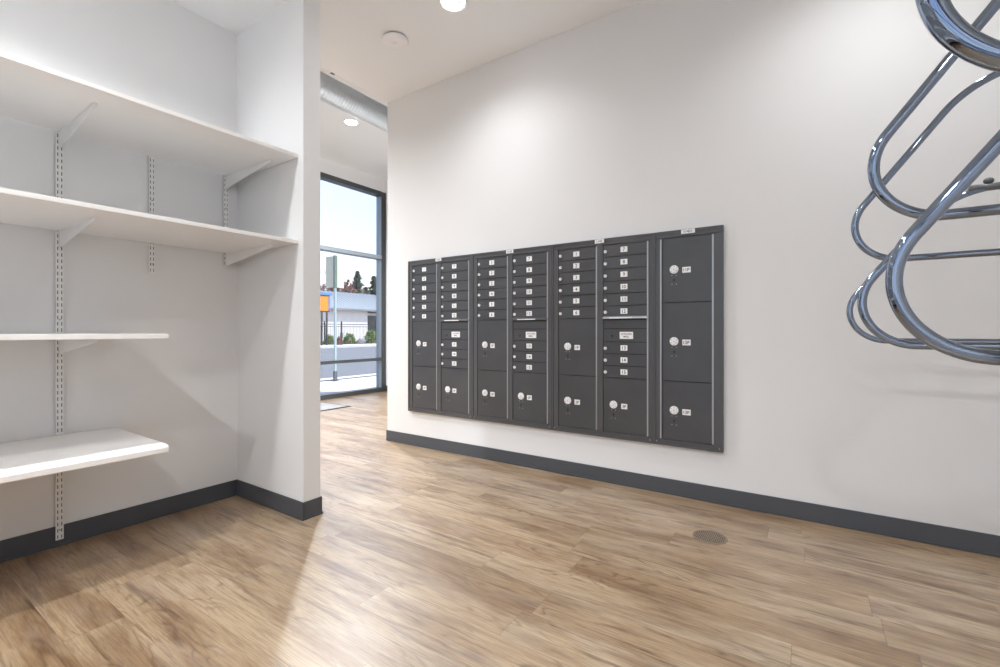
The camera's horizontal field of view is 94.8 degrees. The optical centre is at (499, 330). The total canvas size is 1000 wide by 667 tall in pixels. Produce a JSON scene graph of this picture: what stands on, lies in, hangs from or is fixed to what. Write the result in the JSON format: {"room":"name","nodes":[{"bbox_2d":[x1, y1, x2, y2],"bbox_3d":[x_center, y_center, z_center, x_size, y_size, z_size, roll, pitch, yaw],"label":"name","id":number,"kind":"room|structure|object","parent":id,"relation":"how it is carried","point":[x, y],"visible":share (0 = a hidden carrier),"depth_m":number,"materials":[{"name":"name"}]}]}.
{"room":"apartment mail room","nodes":[
{"label":"apartment mail room","id":0,"kind":"room"},
{"bbox_2d":[0,0,236,540],"bbox_3d":[-2.959,-0.445,1.441,0.140,3.090,4.297,0,0,34],"label":"wall","id":1,"kind":"structure","parent":0,"point":[179,390],"depth_m":2.57,"materials":[{"name":"white paint"}]},
{"bbox_2d":[55,131,63,540],"bbox_3d":[-2.253,-0.042,2.353,0.014,2.216,0.030,0,0,34],"label":"wall rail","id":2,"kind":"object","parent":1,"relation":"attached to","point":[59,152],"visible":0.68,"depth_m":2.35,"materials":[{"name":"white metal"}]},
{"bbox_2d":[58,216,96,246],"bbox_3d":[-2.025,-0.469,2.200,0.536,0.085,0.016,0,0,34],"label":"shelf bracket","id":3,"kind":"object","parent":2,"relation":"attached to","point":[66,234],"visible":1,"depth_m":2.23,"materials":[{"name":"white metal"}]},
{"bbox_2d":[58,103,96,147],"bbox_3d":[-2.025,-0.976,2.200,0.536,0.085,0.016,0,0,34],"label":"shelf bracket","id":4,"kind":"object","parent":2,"relation":"attached to","point":[66,131],"visible":1,"depth_m":2.22,"materials":[{"name":"white metal"}]},
{"bbox_2d":[59,339,96,354],"bbox_3d":[-2.025,0.077,2.200,0.536,0.085,0.016,0,0,34],"label":"shelf bracket","id":5,"kind":"object","parent":2,"relation":"attached to","point":[65,346],"visible":0.86,"depth_m":2.23,"materials":[{"name":"white metal"}]},
{"bbox_2d":[0,333,167,339],"bbox_3d":[-2.625,0.024,1.174,0.688,0.022,2.825,0,0,34],"label":"wall shelf","id":6,"kind":"object","parent":1,"relation":"attached to","point":[75,336],"visible":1,"depth_m":1.90,"materials":[{"name":"white plastic"}]},
{"bbox_2d":[0,427,168,483],"bbox_3d":[-2.625,0.551,1.174,0.688,0.040,2.825,0,0,34],"label":"wall shelf","id":7,"kind":"object","parent":1,"relation":"attached to","point":[43,456],"visible":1,"depth_m":2.03,"materials":[{"name":"white plastic"}]},
{"bbox_2d":[0,479,237,562],"bbox_3d":[-2.899,1.048,1.393,0.013,0.104,4.085,0,0,34],"label":"baseboard","id":8,"kind":"structure","parent":1,"relation":"attached to","point":[38,541],"depth_m":2.52,"materials":[{"name":"grey plastic"}]},
{"bbox_2d":[0,187,297,252],"bbox_3d":[-2.606,-0.522,1.195,0.695,0.020,4.082,0,0,34],"label":"wall shelf","id":9,"kind":"object","parent":1,"relation":"attached to","point":[21,208],"visible":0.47,"depth_m":2.23,"materials":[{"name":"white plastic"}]},
{"bbox_2d":[0,51,297,175],"bbox_3d":[-2.608,-1.028,1.197,0.690,0.020,4.082,0,0,34],"label":"wall shelf","id":10,"kind":"object","parent":1,"relation":"attached to","point":[30,92],"visible":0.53,"depth_m":2.23,"materials":[{"name":"white plastic"}]},
{"bbox_2d":[149,156,154,272],"bbox_3d":[-2.032,-0.745,2.683,0.014,0.810,0.030,0,0,34],"label":"wall rail","id":11,"kind":"object","parent":1,"relation":"attached to","point":[151,158],"visible":0.59,"depth_m":2.68,"materials":[{"name":"white metal"}]},
{"bbox_2d":[223,175,227,265],"bbox_3d":[-1.803,-0.790,3.024,0.014,0.720,0.030,0,0,34],"label":"wall rail","id":12,"kind":"object","parent":1,"relation":"attached to","point":[225,191],"visible":0.59,"depth_m":3.02,"materials":[{"name":"white metal"}]},
{"bbox_2d":[225,159,271,188],"bbox_3d":[-1.575,-0.976,2.871,0.536,0.085,0.016,0,0,34],"label":"shelf bracket","id":13,"kind":"object","parent":12,"relation":"attached to","point":[233,178],"visible":1,"depth_m":2.90,"materials":[{"name":"white metal"}]},
{"bbox_2d":[226,244,271,265],"bbox_3d":[-1.575,-0.469,2.871,0.536,0.085,0.016,0,0,34],"label":"shelf bracket","id":14,"kind":"object","parent":12,"relation":"attached to","point":[232,257],"visible":1,"depth_m":2.90,"materials":[{"name":"white metal"}]},
{"bbox_2d":[171,0,286,34],"bbox_3d":[-2.679,-2.145,1.185,0.890,0.310,4.185,0,0,34],"label":"ceiling","id":15,"kind":"structure","parent":0,"point":[235,16],"depth_m":2.86,"materials":[{"name":"white paint"}]},
{"bbox_2d":[237,0,319,502],"bbox_3d":[-1.424,-0.600,2.931,0.750,3.400,0.112,0,0,34],"label":"wall partition","id":16,"kind":"structure","parent":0,"point":[278,55],"depth_m":2.80,"materials":[{"name":"white paint"}]},
{"bbox_2d":[237,480,322,520],"bbox_3d":[-1.418,1.048,2.927,0.763,0.104,0.138,0,0,34],"label":"baseboard","id":17,"kind":"structure","parent":16,"relation":"attached to","point":[291,507],"depth_m":2.79,"materials":[{"name":"grey plastic"}]},
{"bbox_2d":[320,158,385,192],"bbox_3d":[-4.495,-2.630,4.959,0.150,0.210,8.430,0,0,34],"label":"wall","id":18,"kind":"structure","parent":0,"point":[327,167],"depth_m":7.78,"materials":[{"name":"white paint"}]},
{"bbox_2d":[320,172,385,399],"bbox_3d":[-4.495,-0.713,4.959,0.150,3.625,8.430,0,0,34],"label":"window","id":19,"kind":"structure","parent":18,"relation":"in","point":[380,257],"depth_m":8.35,"materials":[{"name":"grey metal"}]},
{"bbox_2d":[320,68,386,180],"bbox_3d":[-3.294,-2.810,4.154,3.060,0.150,8.730,0,0,34],"label":"ceiling","id":20,"kind":"structure","parent":0,"point":[362,148],"depth_m":6.67,"materials":[{"name":"white paint"}]},
{"bbox_2d":[343,119,358,125],"bbox_3d":[-1.952,-2.728,6.029,0.204,0.020,0.204,0,0,34],"label":"recessed light","id":21,"kind":"object","parent":20,"relation":"in","point":[350,122],"visible":1,"depth_m":6.02,"materials":[{"name":"white plastic"}]},
{"bbox_2d":[320,71,386,131],"bbox_3d":[-2.356,-2.489,3.525,0.251,0.492,8.430,0,0,34],"label":"spiral duct","id":22,"kind":"object","parent":20,"relation":"hanging from","point":[333,92],"visible":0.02,"depth_m":4.66,"materials":[{"name":"silver metal"}]},
{"bbox_2d":[386,181,386,384],"bbox_3d":[-0.855,-0.818,7.684,3.180,3.835,0.150,0,0,34],"label":"wall","id":23,"kind":"structure","parent":0,"point":[386,181],"depth_m":8.41,"materials":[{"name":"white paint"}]},
{"bbox_2d":[320,0,643,102],"bbox_3d":[-0.722,-2.375,0.854,4.890,0.150,6.115,0,0,34],"label":"ceiling","id":24,"kind":"structure","parent":0,"point":[442,45],"depth_m":3.56,"materials":[{"name":"white paint"}]},
{"bbox_2d":[320,66,386,103],"bbox_3d":[-2.053,-2.337,3.321,0.055,0.055,8.430,0,0,34],"label":"conduit","id":25,"kind":"object","parent":24,"relation":"attached to","point":[320,66],"visible":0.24,"depth_m":4.31,"materials":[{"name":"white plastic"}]},
{"bbox_2d":[382,31,407,48],"bbox_3d":[-0.825,-2.283,3.618,0.200,0.035,0.200,0,0,34],"label":"ceiling disc","id":26,"kind":"object","parent":24,"relation":"attached to","point":[395,40],"visible":1,"depth_m":3.59,"materials":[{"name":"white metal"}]},
{"bbox_2d":[438,0,467,12],"bbox_3d":[-0.328,-2.293,3.218,0.204,0.020,0.204,0,0,34],"label":"recessed light","id":27,"kind":"object","parent":24,"relation":"in","point":[453,6],"visible":1,"depth_m":3.24,"materials":[{"name":"white plastic"}]},
{"bbox_2d":[0,391,999,666],"bbox_3d":[-1.264,1.160,2.792,7.950,0.120,8.730,0,0,34],"label":"floor","id":28,"kind":"structure","parent":0,"point":[415,556],"depth_m":1.97,"materials":[{"name":"brown wood"}]},
{"bbox_2d":[320,402,350,411],"bbox_3d":[-2.890,1.095,6.309,0.770,0.010,1.460,0,0,34],"label":"door mat","id":29,"kind":"object","parent":28,"relation":"on","point":[324,406],"visible":0.24,"depth_m":6.64,"materials":[{"name":"grey rubber"}]},
{"bbox_2d":[692,530,727,544],"bbox_3d":[1.120,1.099,2.454,0.172,0.003,0.172,0,0,34],"label":"floor vent","id":30,"kind":"object","parent":28,"relation":"in","point":[706,536],"visible":1,"depth_m":2.45,"materials":[{"name":"brown metal"}]},
{"bbox_2d":[387,0,999,535],"bbox_3d":[0.940,-0.600,3.331,4.890,3.400,0.150,0,0,34],"label":"wall","id":31,"kind":"structure","parent":0,"point":[760,120],"depth_m":2.80,"materials":[{"name":"white paint"}]},
{"bbox_2d":[408,254,471,418],"bbox_3d":[-0.559,0.050,4.223,0.774,1.437,0.039,0,0,34],"label":"mailbox","id":32,"kind":"object","parent":31,"relation":"attached to","point":[439,289],"visible":1,"depth_m":4.21,"materials":[{"name":"grey metal"}]},
{"bbox_2d":[440,319,468,320],"bbox_3d":[-0.408,-0.097,4.110,0.322,0.020,0.018,0,0,34],"label":"mail slot","id":33,"kind":"object","parent":32,"relation":"attached to","point":[440,319],"depth_m":4.10,"materials":[{"name":"grey metal"}]},
{"bbox_2d":[472,245,551,429],"bbox_3d":[0.084,0.050,3.791,0.774,1.437,0.039,0,0,34],"label":"mailbox","id":34,"kind":"object","parent":31,"relation":"attached to","point":[512,289],"visible":1,"depth_m":3.77,"materials":[{"name":"grey metal"}]},
{"bbox_2d":[512,317,546,319],"bbox_3d":[0.236,-0.097,3.678,0.322,0.020,0.018,0,0,34],"label":"hood","id":35,"kind":"object","parent":34,"relation":"attached to","point":[513,318],"depth_m":3.68,"materials":[{"name":"grey metal"}]},
{"bbox_2d":[552,233,652,443],"bbox_3d":[0.728,0.050,3.360,0.774,1.437,0.039,0,0,34],"label":"mailbox","id":36,"kind":"object","parent":31,"relation":"attached to","point":[602,289],"visible":1,"depth_m":3.34,"materials":[{"name":"grey metal"}]},
{"bbox_2d":[602,316,647,318],"bbox_3d":[0.879,-0.097,3.246,0.322,0.020,0.018,0,0,34],"label":"hood","id":37,"kind":"object","parent":36,"relation":"attached to","point":[603,317],"depth_m":3.24,"materials":[{"name":"silver metal"}]},
{"bbox_2d":[653,225,723,452],"bbox_3d":[1.232,0.050,3.026,0.433,1.437,0.033,0,0,34],"label":"locker","id":38,"kind":"object","parent":31,"relation":"attached to","point":[688,264],"visible":1,"depth_m":3.01,"materials":[{"name":"grey metal"}]},
{"bbox_2d":[386,430,999,557],"bbox_3d":[0.996,1.048,3.557,4.748,0.104,0.613,0,0,34],"label":"baseboard","id":39,"kind":"structure","parent":31,"relation":"attached to","point":[938,535],"depth_m":2.85,"materials":[{"name":"grey plastic"}]},
{"bbox_3d":[1.247,-0.600,-0.466,0.150,3.400,5.815,0,0,34],"label":"wall","id":40,"kind":"structure","parent":0,"visible":0},
{"bbox_2d":[846,177,999,343],"bbox_3d":[2.087,-0.280,1.883,1.071,0.720,0.070,0,0,34],"label":"hoop","id":41,"kind":"object","parent":40,"relation":"attached to","point":[988,185],"visible":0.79,"depth_m":1.96,"materials":[{"name":"silver metal"}]},
{"bbox_2d":[851,72,999,260],"bbox_3d":[1.857,-0.603,1.548,1.079,0.720,0.070,0,0,34],"label":"hoop","id":42,"kind":"object","parent":40,"relation":"attached to","point":[941,115],"visible":0.89,"depth_m":1.72,"materials":[{"name":"silver metal"}]},
{"bbox_2d":[857,248,999,349],"bbox_3d":[1.628,-0.280,1.213,1.087,0.720,0.070,0,0,34],"label":"hoop","id":43,"kind":"object","parent":40,"relation":"attached to","point":[877,272],"visible":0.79,"depth_m":1.47,"materials":[{"name":"silver metal"}]},
{"bbox_2d":[867,0,999,220],"bbox_3d":[1.399,-0.603,0.878,1.095,0.720,0.070,0,0,34],"label":"hoop","id":44,"kind":"object","parent":40,"relation":"attached to","point":[877,185],"visible":0.86,"depth_m":1.12,"materials":[{"name":"silver metal"}]},
{"bbox_2d":[885,129,999,365],"bbox_3d":[1.169,-0.280,0.543,1.102,0.720,0.070,0,0,34],"label":"bike rack","id":45,"kind":"object","parent":40,"relation":"attached to","point":[894,286],"visible":1,"depth_m":0.81,"materials":[{"name":"silver metal"}]},
{"bbox_2d":[915,0,999,72],"bbox_3d":[0.935,-0.587,0.211,1.121,0.720,0.070,0,0,34],"label":"hoop","id":46,"kind":"object","parent":40,"relation":"attached to","point":[942,20],"visible":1,"depth_m":0.50,"materials":[{"name":"silver metal"}]},
{"label":"outside","id":47,"kind":"structure","parent":0,"visible":0},
{"bbox_3d":[-46.407,1.260,67.249,88.000,0.280,180.000,0,0,34],"label":"ground","id":48,"kind":"structure","parent":47,"visible":0},
{"bbox_2d":[320,283,328,290],"bbox_3d":[-43.198,-5.835,118.959,8.820,13.913,11.221,0,0,34],"label":"leafy tree","id":49,"kind":"object","parent":48,"relation":"on","point":[323,286],"visible":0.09,"depth_m":115.81,"materials":[{"name":"brown plant"}]},
{"bbox_2d":[323,334,333,344],"bbox_3d":[-14.071,0.719,37.941,1.080,0.952,1.068,0,0,34],"label":"shrub","id":50,"kind":"object","parent":48,"relation":"on","point":[330,338],"visible":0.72,"depth_m":37.76,"materials":[{"name":"green plant"}]},
{"bbox_2d":[329,283,356,292],"bbox_3d":[-24.017,-3.030,68.873,6.534,8.307,6.788,0,0,34],"label":"leafy tree","id":51,"kind":"object","parent":48,"relation":"on","point":[345,287],"visible":0.16,"depth_m":68.88,"materials":[{"name":"brown plant"}]},
{"bbox_2d":[320,290,375,341],"bbox_3d":[-19.578,-1.880,56.964,13.220,6.000,18.980,0,0,34],"label":"building","id":52,"kind":"structure","parent":48,"relation":"on","point":[352,308],"depth_m":51.69,"materials":[{"name":"grey paint"}]},
{"bbox_2d":[320,321,375,341],"bbox_3d":[-13.485,0.135,40.933,0.100,1.970,8.506,0,0,34],"label":"metal fence","id":53,"kind":"object","parent":48,"relation":"on","point":[341,324],"visible":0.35,"depth_m":41.00,"materials":[{"name":"grey metal"}]},
{"bbox_2d":[342,333,355,343],"bbox_3d":[-12.959,0.668,39.556,1.252,1.082,1.324,0,0,34],"label":"shrub","id":54,"kind":"object","parent":48,"relation":"on","point":[347,340],"visible":0.98,"depth_m":39.38,"materials":[{"name":"green plant"}]},
{"bbox_2d":[344,279,365,293],"bbox_3d":[-27.457,-4.077,82.207,7.539,10.398,7.116,0,0,34],"label":"leafy tree","id":55,"kind":"object","parent":48,"relation":"on","point":[348,280],"visible":0.06,"depth_m":82.04,"materials":[{"name":"brown plant"}]},
{"bbox_2d":[352,271,365,293],"bbox_3d":[-24.074,-4.516,77.304,5.214,11.271,4.505,0,0,-22],"label":"conifer tree","id":56,"kind":"object","parent":48,"relation":"on","point":[357,277],"visible":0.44,"depth_m":77.22,"materials":[{"name":"green plant"}]},
{"bbox_2d":[363,330,375,343],"bbox_3d":[-11.557,0.524,41.309,1.570,1.348,1.630,0,0,34],"label":"shrub","id":57,"kind":"object","parent":48,"relation":"on","point":[371,338],"visible":0.81,"depth_m":41.03,"materials":[{"name":"green plant"}]},
{"bbox_2d":[368,276,375,294],"bbox_3d":[-20.303,-3.882,74.011,4.561,10.004,4.564,0,0,-8],"label":"conifer tree","id":58,"kind":"object","parent":48,"relation":"on","point":[373,278],"visible":0.3,"depth_m":73.68,"materials":[{"name":"green plant"}]},
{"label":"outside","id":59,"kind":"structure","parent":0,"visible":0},
{"bbox_2d":[320,343,375,345],"bbox_3d":[-17.099,1.255,29.530,2.700,0.290,90.000,0,0,34],"label":"sidewalk","id":60,"kind":"structure","parent":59,"point":[375,343],"depth_m":37.83,"materials":[{"name":"concrete"}]},
{"bbox_2d":[320,292,331,344],"bbox_3d":[-13.590,-0.925,35.392,0.100,4.090,1.475,0,0,34],"label":"board","id":61,"kind":"object","parent":60,"relation":"on","point":[324,297],"visible":0.74,"depth_m":35.44,"materials":[{"name":"orange"}]},
{"bbox_2d":[337,336,343,344],"bbox_3d":[-12.907,0.786,36.764,0.762,0.792,0.792,0,0,34],"label":"shrub","id":62,"kind":"object","parent":60,"relation":"on","point":[339,341],"visible":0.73,"depth_m":36.66,"materials":[{"name":"red plant"}]},
{"bbox_2d":[356,338,365,343],"bbox_3d":[-11.685,0.844,38.631,0.722,0.491,0.793,0,0,34],"label":"boulder","id":63,"kind":"object","parent":60,"relation":"on","point":[360,341],"visible":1,"depth_m":38.38,"materials":[{"name":"grey stone"}]},
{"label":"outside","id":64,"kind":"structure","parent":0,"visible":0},
{"bbox_2d":[320,373,375,380],"bbox_3d":[-2.835,1.275,12.738,0.600,0.250,42.000,0,0,34],"label":"gutter","id":65,"kind":"object","parent":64,"point":[375,373],"depth_m":11.63,"materials":[{"name":"concrete"}]},
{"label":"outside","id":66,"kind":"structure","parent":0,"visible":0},
{"bbox_2d":[320,347,375,378],"bbox_3d":[-7.736,1.325,23.250,19.250,0.150,90.000,0,0,34],"label":"road","id":67,"kind":"structure","parent":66,"point":[355,368],"depth_m":17.69,"materials":[{"name":"grey asphalt"}]},
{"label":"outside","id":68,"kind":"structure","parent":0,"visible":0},
{"bbox_2d":[320,376,375,393],"bbox_3d":[-1.436,1.210,11.800,2.370,0.180,42.000,0,0,34],"label":"sidewalk","id":69,"kind":"structure","parent":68,"point":[363,382],"depth_m":9.63,"materials":[{"name":"concrete"}]},
{"bbox_2d":[326,255,343,381],"bbox_3d":[-3.723,-0.285,10.453,0.369,2.810,0.360,0,0,34],"label":"street sign","id":70,"kind":"object","parent":69,"relation":"on","point":[334,264],"visible":1,"depth_m":10.34,"materials":[{"name":"grey metal"}]},
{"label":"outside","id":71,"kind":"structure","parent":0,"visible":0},
{"bbox_2d":[320,375,375,381],"bbox_3d":[-2.503,1.208,12.515,0.200,0.183,42.000,0,0,34],"label":"curb","id":72,"kind":"object","parent":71,"point":[370,375],"depth_m":10.83,"materials":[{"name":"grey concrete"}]},
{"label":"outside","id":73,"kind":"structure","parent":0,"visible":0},
{"bbox_2d":[320,345,375,347],"bbox_3d":[-15.854,1.250,28.695,0.300,0.300,90.000,0,0,34],"label":"curb","id":74,"kind":"object","parent":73,"point":[344,346],"depth_m":34.93,"materials":[{"name":"concrete"}]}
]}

